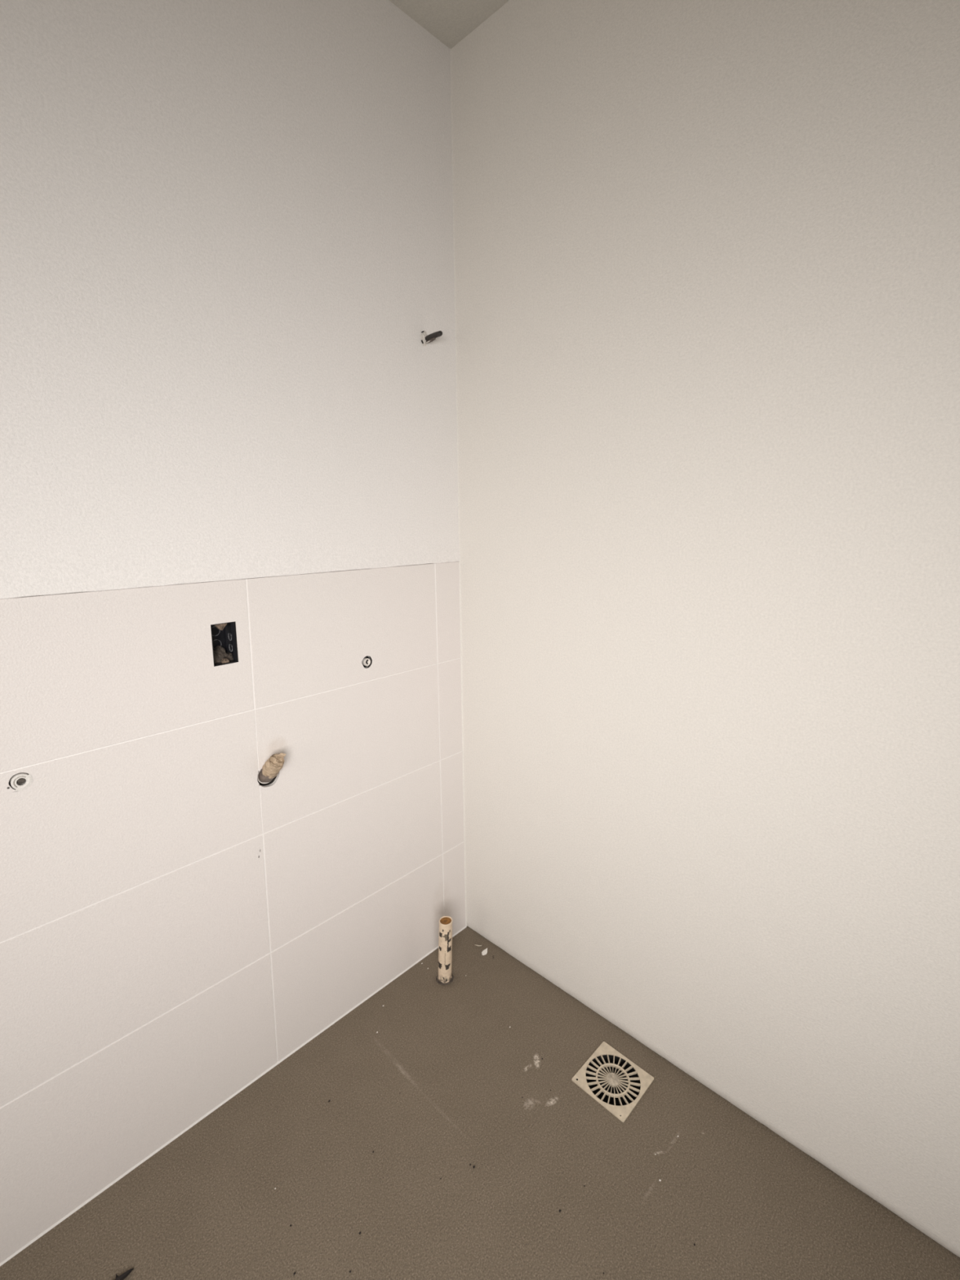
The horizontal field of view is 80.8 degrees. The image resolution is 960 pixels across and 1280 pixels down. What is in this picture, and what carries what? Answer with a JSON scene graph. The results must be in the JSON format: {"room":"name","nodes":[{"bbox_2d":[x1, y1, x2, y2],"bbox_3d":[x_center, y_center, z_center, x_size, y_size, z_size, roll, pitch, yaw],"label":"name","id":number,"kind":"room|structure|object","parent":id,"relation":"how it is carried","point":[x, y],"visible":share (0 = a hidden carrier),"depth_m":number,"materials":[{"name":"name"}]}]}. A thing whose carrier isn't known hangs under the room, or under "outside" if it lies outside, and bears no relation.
{"room":"building under construction","nodes":[
{"label":"building under construction","id":0,"kind":"room"},
{"bbox_2d":[0,0,466,1266],"bbox_3d":[-1.125,-0.019,0.636,0.165,2.425,2.920,11,16,43],"label":"wall","id":1,"kind":"structure","parent":0,"point":[227,248],"depth_m":1.12,"materials":[{"name":"white tile"}]},
{"bbox_2d":[8,772,32,791],"bbox_3d":[-0.788,0.235,0.964,0.046,0.032,0.032,11,16,43],"label":"pipe fitting","id":2,"kind":"object","parent":1,"relation":"attached to","point":[20,781],"visible":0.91,"depth_m":0.95,"materials":[{"name":"white plastic"}]},
{"bbox_2d":[210,621,237,666],"bbox_3d":[-0.545,0.004,1.182,0.048,0.086,0.052,11,16,43],"label":"electrical box","id":3,"kind":"object","parent":1,"relation":"attached to","point":[224,634],"visible":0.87,"depth_m":1.19,"materials":[{"name":"black plastic"}]},
{"bbox_2d":[257,752,285,783],"bbox_3d":[-0.471,0.288,1.265,0.087,0.082,0.046,11,16,43],"label":"pipe","id":4,"kind":"object","parent":1,"relation":"attached to","point":[273,766],"visible":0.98,"depth_m":1.25,"materials":[{"name":"beige plastic"}]},
{"bbox_2d":[257,770,268,783],"bbox_3d":[-0.492,0.304,1.287,0.023,0.042,0.042,11,16,43],"label":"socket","id":5,"kind":"object","parent":4,"relation":"attached to","point":[260,779],"depth_m":1.27,"materials":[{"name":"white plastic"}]},
{"bbox_2d":[361,656,370,666],"bbox_3d":[-0.301,0.053,1.443,0.039,0.029,0.029,11,16,43],"label":"pipe fitting","id":6,"kind":"object","parent":1,"relation":"attached to","point":[366,661],"visible":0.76,"depth_m":1.43,"materials":[{"name":"white plastic"}]},
{"bbox_2d":[420,330,442,346],"bbox_3d":[-0.123,-0.756,1.403,0.074,0.040,0.026,11,16,43],"label":"stub","id":7,"kind":"object","parent":1,"relation":"attached to","point":[425,339],"visible":1,"depth_m":1.41,"materials":[{"name":"black"}]},
{"bbox_2d":[389,0,509,48],"bbox_3d":[-0.035,-1.116,-0.381,2.820,0.120,2.820,11,16,43],"label":"ceiling","id":8,"kind":"structure","parent":0,"point":[450,21],"depth_m":1.26,"materials":[{"name":"paint"}]},
{"bbox_2d":[0,925,959,1279],"bbox_3d":[-0.008,1.383,0.150,2.820,0.140,2.820,11,16,43],"label":"floor","id":9,"kind":"structure","parent":0,"point":[753,1205],"depth_m":1.15,"materials":[{"name":"grey concrete"}]},
{"bbox_2d":[115,1268,133,1279],"bbox_3d":[-0.642,1.133,0.999,0.044,0.008,0.021,-4,12,-16],"label":"dried leaf","id":10,"kind":"object","parent":9,"relation":"on","point":[124,1275],"visible":1,"depth_m":1.00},
{"bbox_2d":[435,915,453,985],"bbox_3d":[-0.104,0.898,1.635,0.052,0.194,0.052,9,15,39],"label":"pipe","id":11,"kind":"object","parent":9,"relation":"on","point":[444,977],"visible":1,"depth_m":1.62,"materials":[{"name":"beige plastic"}]},
{"bbox_2d":[481,947,487,955],"bbox_3d":[0.017,0.970,1.754,0.017,0.002,0.032,11,16,43],"label":"chip","id":12,"kind":"object","parent":9,"relation":"on","point":[484,952],"visible":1,"depth_m":1.75,"materials":[{"name":"white"}]},
{"bbox_2d":[274,957,695,1274],"bbox_3d":[0.000,1.052,1.365,0.849,0.003,0.759,-1,12,-2],"label":"floor grit","id":13,"kind":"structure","parent":9,"relation":"on","point":[473,1166],"depth_m":1.14,"materials":[{"name":"white paint"}]},
{"bbox_2d":[571,1041,653,1122],"bbox_3d":[0.319,1.089,1.359,0.141,0.080,0.141,11,17,44],"label":"floor drain","id":14,"kind":"object","parent":9,"relation":"in","point":[618,1084],"visible":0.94,"depth_m":1.36,"materials":[{"name":"beige plastic"}]},
{"bbox_2d":[586,1054,640,1106],"bbox_3d":[0.319,1.091,1.359,0.131,0.077,0.131,11,17,43],"label":"drain grate","id":15,"kind":"object","parent":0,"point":[611,1080],"depth_m":1.37,"materials":[{"name":"beige plastic"}]},
{"bbox_2d":[449,0,959,1257],"bbox_3d":[0.840,-0.091,0.874,2.660,2.425,0.163,11,16,43],"label":"wall","id":16,"kind":"structure","parent":0,"point":[706,253],"depth_m":1.10,"materials":[{"name":"white paint"}]}
]}

